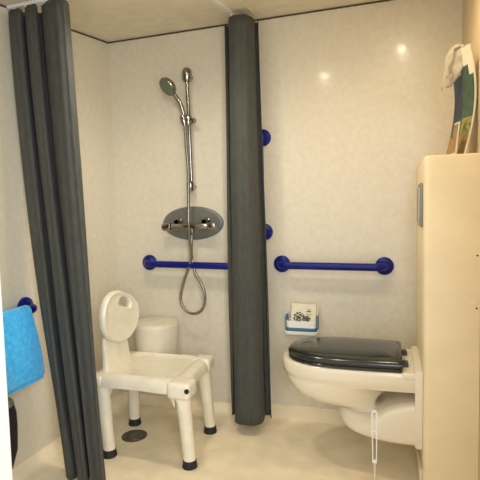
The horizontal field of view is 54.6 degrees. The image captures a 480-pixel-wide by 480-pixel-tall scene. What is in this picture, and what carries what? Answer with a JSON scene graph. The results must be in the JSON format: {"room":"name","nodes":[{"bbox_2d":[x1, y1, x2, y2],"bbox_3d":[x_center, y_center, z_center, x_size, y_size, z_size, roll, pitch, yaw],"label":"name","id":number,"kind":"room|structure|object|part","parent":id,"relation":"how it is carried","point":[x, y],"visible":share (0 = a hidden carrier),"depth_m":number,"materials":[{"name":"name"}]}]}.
{"room":"accessible bathroom","nodes":[
{"label":"accessible bathroom","id":0,"kind":"room"},
{"bbox_2d":[0,4,122,469],"bbox_3d":[-1.030,-0.091,2.126,0.080,2.300,1.526,0,4,18],"label":"wall","id":1,"kind":"structure","parent":0,"point":[35,404],"depth_m":2.28,"materials":[{"name":"paint"}]},
{"bbox_2d":[0,279,12,479],"bbox_3d":[-0.976,0.113,1.334,0.665,2.000,0.065,0,4,18],"label":"door","id":2,"kind":"structure","parent":1,"relation":"in","point":[5,446],"depth_m":1.27,"materials":[{"name":"white paint"}]},
{"bbox_2d":[8,397,17,468],"bbox_3d":[-0.991,0.803,1.924,0.108,0.364,0.155,1,5,35],"label":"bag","id":3,"kind":"object","parent":1,"relation":"hanging from","point":[13,424],"visible":0.39,"depth_m":1.94,"materials":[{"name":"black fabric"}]},
{"bbox_2d":[17,297,36,313],"bbox_3d":[-1.019,0.325,1.878,0.090,0.092,0.592,0,4,18],"label":"grab bar","id":4,"kind":"object","parent":1,"relation":"attached to","point":[23,301],"visible":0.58,"depth_m":2.10,"materials":[{"name":"blue plastic"}]},
{"bbox_2d":[2,305,44,395],"bbox_3d":[-0.964,0.474,1.937,0.073,0.360,0.365,0,4,18],"label":"towel","id":5,"kind":"object","parent":4,"relation":"hanging from","point":[23,351],"visible":0.91,"depth_m":1.97,"materials":[{"name":"blue fabric"}]},
{"bbox_2d":[0,4,107,42],"bbox_3d":[-1.006,-1.025,2.071,0.004,0.194,1.473,0,4,18],"label":"trim","id":6,"kind":"structure","parent":1,"relation":"attached to","point":[0,4],"depth_m":2.53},
{"bbox_2d":[12,392,125,479],"bbox_3d":[-0.936,1.030,2.197,0.050,0.050,1.494,0,4,18],"label":"baseboard","id":7,"kind":"structure","parent":1,"relation":"attached to","point":[23,471],"depth_m":2.21,"materials":[{"name":"plastic"}]},
{"bbox_2d":[0,0,379,41],"bbox_3d":[-0.161,-1.018,1.566,1.922,0.305,1.926,0,4,18],"label":"ceiling","id":8,"kind":"structure","parent":0,"point":[105,20],"depth_m":2.30,"materials":[{"name":"white paint"}]},
{"bbox_2d":[7,0,235,14],"bbox_3d":[-0.398,-1.081,2.054,1.154,0.110,0.494,-3,4,-25],"label":"track","id":9,"kind":"object","parent":8,"relation":"attached to","point":[221,5],"visible":0.62,"depth_m":2.02,"materials":[{"name":"white metal"}]},
{"bbox_2d":[8,0,105,479],"bbox_3d":[-0.783,0.019,2.016,0.457,2.060,0.099,1,5,30],"label":"shower curtain","id":10,"kind":"object","parent":9,"relation":"hanging from","point":[41,43],"visible":1,"depth_m":1.97,"materials":[{"name":"fabric"}]},
{"bbox_2d":[224,14,271,425],"bbox_3d":[0.023,-0.098,2.417,0.235,2.099,0.189,0,4,18],"label":"shower curtain","id":11,"kind":"object","parent":9,"relation":"hanging from","point":[246,220],"visible":1,"depth_m":2.37,"materials":[{"name":"fabric"}]},
{"bbox_2d":[26,403,418,479],"bbox_3d":[-0.268,1.136,1.213,2.122,0.060,3.176,0,4,18],"label":"floor","id":12,"kind":"structure","parent":0,"point":[273,449],"depth_m":2.23,"materials":[{"name":"plastic"}]},
{"bbox_2d":[121,429,146,441],"bbox_3d":[-0.554,1.025,2.441,0.132,0.007,0.132,0,4,18],"label":"floor drain","id":13,"kind":"object","parent":12,"relation":"on","point":[132,435],"visible":1,"depth_m":2.43,"materials":[{"name":"metal"}]},
{"bbox_2d":[96,290,216,470],"bbox_3d":[-0.422,0.639,2.332,0.554,0.787,0.437,0,4,18],"label":"chair","id":14,"kind":"object","parent":12,"relation":"on","point":[176,376],"visible":0.98,"depth_m":2.27,"materials":[{"name":"white plastic"}]},
{"bbox_2d":[96,371,100,387],"bbox_3d":[-0.688,0.675,2.256,0.092,0.058,0.088,0,4,18],"label":"socket","id":15,"kind":"object","parent":14,"relation":"attached to","point":[98,373],"depth_m":2.21,"materials":[{"name":"white plastic"}]},
{"bbox_3d":[-0.655,0.853,2.263,0.109,0.328,0.090,0,4,18],"label":"leg","id":16,"kind":"part","parent":14,"relation":"part of","materials":[{"name":"white plastic"}]},
{"bbox_3d":[-0.610,0.385,2.352,0.048,0.275,0.334,0,4,18],"label":"backrest","id":17,"kind":"part","parent":14,"relation":"part of","materials":[{"name":"white plastic"}]},
{"bbox_3d":[-0.591,0.831,2.574,0.082,0.320,0.082,0,4,18],"label":"leg","id":18,"kind":"part","parent":14,"relation":"part of","materials":[{"name":"white plastic"}]},
{"bbox_3d":[-0.430,0.722,2.351,0.514,0.195,0.415,0,4,18],"label":"seat","id":19,"kind":"part","parent":14,"relation":"part of","materials":[{"name":"white plastic"}]},
{"bbox_2d":[167,377,195,399],"bbox_3d":[-0.265,0.673,2.109,0.114,0.076,0.104,0,4,18],"label":"socket","id":20,"kind":"object","parent":14,"relation":"attached to","point":[178,388],"depth_m":2.07,"materials":[{"name":"plastic"}]},
{"bbox_3d":[-0.252,0.852,2.134,0.096,0.324,0.082,0,4,18],"label":"leg","id":21,"kind":"part","parent":14,"relation":"part of","materials":[{"name":"white plastic"}]},
{"bbox_2d":[193,354,213,370],"bbox_3d":[-0.191,0.645,2.439,0.096,0.068,0.092,0,4,18],"label":"socket","id":22,"kind":"object","parent":14,"relation":"attached to","point":[208,360],"depth_m":2.41,"materials":[{"name":"white plastic"}]},
{"bbox_3d":[-0.183,0.829,2.449,0.095,0.324,0.082,0,4,18],"label":"leg","id":23,"kind":"part","parent":14,"relation":"part of","materials":[{"name":"white plastic"}]},
{"bbox_2d":[371,410,376,479],"bbox_3d":[0.531,0.854,1.833,0.092,0.376,0.092,0,4,18],"label":"toilet brush","id":24,"kind":"object","parent":12,"relation":"on","point":[374,461],"visible":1,"depth_m":1.82,"materials":[{"name":"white plastic"}]},
{"bbox_3d":[0.533,0.934,1.838,0.009,0.118,0.009,0,4,18],"label":"stem","id":25,"kind":"part","parent":24,"relation":"part of","materials":[{"name":"white plastic"}]},
{"bbox_2d":[415,153,479,479],"bbox_3d":[0.898,0.334,2.066,0.216,1.365,0.528,0,4,18],"label":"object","id":26,"kind":"object","parent":12,"relation":"on","point":[447,186],"visible":0.94,"depth_m":1.82,"materials":[{"name":"laminate"}]},
{"bbox_2d":[283,337,422,449],"bbox_3d":[0.505,0.669,2.153,0.614,0.377,0.366,0,4,18],"label":"toilet","id":27,"kind":"object","parent":26,"relation":"attached to","point":[360,376],"visible":1,"depth_m":2.00,"materials":[{"name":"ceramic"}]},
{"bbox_3d":[0.477,0.531,2.152,0.503,0.016,0.354,0,4,18],"label":"seat","id":28,"kind":"part","parent":27,"relation":"part of","materials":[{"name":"black plastic"}]},
{"bbox_3d":[0.478,0.501,2.149,0.510,0.042,0.358,0,4,18],"label":"lid","id":29,"kind":"part","parent":27,"relation":"part of","materials":[{"name":"black plastic"}]},
{"bbox_3d":[0.504,0.691,2.155,0.611,0.304,0.366,0,4,18],"label":"bowl","id":30,"kind":"part","parent":27,"relation":"part of","materials":[{"name":"ceramic"}]},
{"bbox_3d":[0.819,0.974,2.142,0.012,0.082,0.464,0,4,18],"label":"skirting","id":31,"kind":"part","parent":26,"relation":"part of","materials":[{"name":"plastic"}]},
{"bbox_3d":[0.751,-0.146,1.938,0.010,0.177,0.190,0,4,18],"label":"flush plate","id":32,"kind":"part","parent":26,"relation":"part of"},
{"bbox_2d":[451,121,459,153],"bbox_3d":[0.856,-0.400,1.848,0.019,0.130,0.055,-1,4,6],"label":"booklet","id":33,"kind":"object","parent":26,"relation":"on","point":[456,125],"visible":0.96,"depth_m":1.84,"materials":[{"name":"paper"}]},
{"bbox_3d":[0.853,-0.403,1.849,0.013,0.111,0.048,-1,4,6],"label":"panel","id":34,"kind":"part","parent":33,"relation":"part of","materials":[{"name":"brown paper"}]},
{"bbox_2d":[446,44,476,154],"bbox_3d":[0.895,-0.552,1.893,0.044,0.425,0.181,-1,4,0],"label":"magazine","id":35,"kind":"object","parent":26,"relation":"on","point":[465,88],"visible":0.88,"depth_m":1.86,"materials":[{"name":"paper"}]},
{"bbox_2d":[440,43,465,90],"bbox_3d":[0.865,-0.696,1.875,0.102,0.178,0.036,1,5,30],"label":"plastic bag","id":36,"kind":"object","parent":35,"relation":"hanging from","point":[453,60],"visible":0.94,"depth_m":1.88,"materials":[{"name":"white plastic"}]},
{"bbox_3d":[0.901,-0.462,1.940,0.012,0.068,0.088,-1,4,0],"label":"panel","id":37,"kind":"part","parent":35,"relation":"part of","materials":[{"name":"paper"}]},
{"bbox_3d":[0.887,-0.382,1.908,0.020,0.085,0.174,-1,4,0],"label":"panel","id":38,"kind":"part","parent":35,"relation":"part of","materials":[{"name":"brown paper"}]},
{"bbox_3d":[0.906,-0.585,1.933,0.007,0.178,0.078,-1,4,0],"label":"panel","id":39,"kind":"part","parent":35,"relation":"part of","materials":[{"name":"paper"}]},
{"bbox_3d":[0.899,-0.673,1.861,0.007,0.043,0.061,-1,4,0],"label":"panel","id":40,"kind":"part","parent":35,"relation":"part of","materials":[{"name":"green paper"}]},
{"bbox_3d":[0.900,-0.456,1.856,0.012,0.068,0.088,-1,4,0],"label":"panel","id":41,"kind":"part","parent":35,"relation":"part of","materials":[{"name":"yellow paper"}]},
{"bbox_3d":[0.906,-0.571,1.850,0.007,0.162,0.094,-1,4,0],"label":"panel","id":42,"kind":"part","parent":35,"relation":"part of","materials":[{"name":"green paper"}]},
{"bbox_2d":[108,0,462,409],"bbox_3d":[0.167,-0.177,2.582,2.122,2.350,0.080,0,4,18],"label":"wall","id":43,"kind":"structure","parent":0,"point":[353,102],"depth_m":2.48,"materials":[{"name":"laminate"}]},
{"bbox_2d":[134,316,178,353],"bbox_3d":[-0.479,0.581,2.674,0.258,0.238,0.258,0,4,18],"label":"trash can","id":44,"kind":"object","parent":43,"relation":"attached to","point":[158,334],"depth_m":2.57,"materials":[{"name":"plastic"}]},
{"bbox_3d":[-0.482,0.466,2.666,0.236,0.008,0.236,0,4,18],"label":"lid","id":45,"kind":"part","parent":44,"relation":"part of","materials":[{"name":"plastic"}]},
{"bbox_2d":[159,67,206,314],"bbox_3d":[-0.320,-0.261,2.585,0.203,1.382,0.132,-3,4,-25],"label":"shower","id":46,"kind":"object","parent":43,"relation":"attached to","point":[167,85],"visible":1,"depth_m":2.57,"materials":[{"name":"silver metal"}]},
{"bbox_3d":[-0.283,-0.608,2.598,0.030,0.650,0.022,0,4,18],"label":"rail","id":47,"kind":"part","parent":46,"relation":"part of","materials":[{"name":"silver metal"}]},
{"bbox_2d":[143,255,227,269],"bbox_3d":[-0.291,0.141,2.663,0.642,0.100,0.090,0,4,18],"label":"grab bar","id":48,"kind":"object","parent":43,"relation":"attached to","point":[150,262],"visible":0.61,"depth_m":2.64,"materials":[{"name":"blue plastic"}]},
{"bbox_2d":[161,206,223,239],"bbox_3d":[-0.286,-0.093,2.638,0.376,0.194,0.100,0,4,18],"label":"shower mixer","id":49,"kind":"object","parent":43,"relation":"attached to","point":[205,223],"visible":0.97,"depth_m":2.65,"materials":[{"name":"silver metal"}]},
{"bbox_3d":[-0.419,-0.076,2.661,0.052,0.045,0.045,0,4,18],"label":"knob","id":50,"kind":"part","parent":49,"relation":"part of","materials":[{"name":"silver metal"}]},
{"bbox_3d":[-0.154,-0.076,2.576,0.052,0.045,0.045,0,4,18],"label":"knob","id":51,"kind":"part","parent":49,"relation":"part of","materials":[{"name":"silver metal"}]},
{"bbox_2d":[123,392,348,427],"bbox_3d":[0.079,0.959,2.629,1.716,0.081,0.050,0,4,18],"label":"baseboard","id":52,"kind":"structure","parent":43,"relation":"attached to","point":[286,412],"depth_m":2.59,"materials":[{"name":"plastic"}]},
{"bbox_2d":[108,0,391,43],"bbox_3d":[0.129,-1.175,2.473,1.918,0.007,0.005,0,4,18],"label":"trim","id":53,"kind":"structure","parent":43,"relation":"attached to","point":[380,0],"depth_m":2.46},
{"bbox_2d":[262,129,272,239],"bbox_3d":[0.117,-0.296,2.499,0.092,0.603,0.090,0,4,18],"label":"grab bar","id":54,"kind":"object","parent":43,"relation":"attached to","point":[266,136],"visible":0.33,"depth_m":2.50,"materials":[{"name":"blue plastic"}]},
{"bbox_2d":[284,313,319,335],"bbox_3d":[0.329,0.451,2.487,0.180,0.098,0.091,0,4,18],"label":"tray","id":55,"kind":"object","parent":43,"relation":"attached to","point":[291,327],"visible":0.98,"depth_m":2.46,"materials":[{"name":"white paint"}]},
{"bbox_2d":[291,303,318,321],"bbox_3d":[0.346,0.398,2.489,0.146,0.121,0.055,0,4,18],"label":"paper packet","id":56,"kind":"object","parent":55,"relation":"in","point":[301,312],"visible":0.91,"depth_m":2.47,"materials":[{"name":"white paper"}]},
{"bbox_2d":[293,309,310,321],"bbox_3d":[0.330,0.401,2.473,0.100,0.067,0.012,0,4,18],"label":"picture","id":57,"kind":"object","parent":56,"relation":"attached to","point":[303,315],"depth_m":2.47},
{"bbox_2d":[274,255,393,274],"bbox_3d":[0.472,0.134,2.419,0.626,0.096,0.090,0,4,18],"label":"grab bar","id":58,"kind":"object","parent":43,"relation":"attached to","point":[383,265],"visible":1,"depth_m":2.37,"materials":[{"name":"blue plastic"}]},
{"bbox_2d":[462,0,479,479],"bbox_3d":[0.816,-0.082,1.325,0.080,2.300,1.926,0,4,18],"label":"wall","id":59,"kind":"structure","parent":0,"point":[470,17],"depth_m":1.87,"materials":[{"name":"paint"}]}
]}

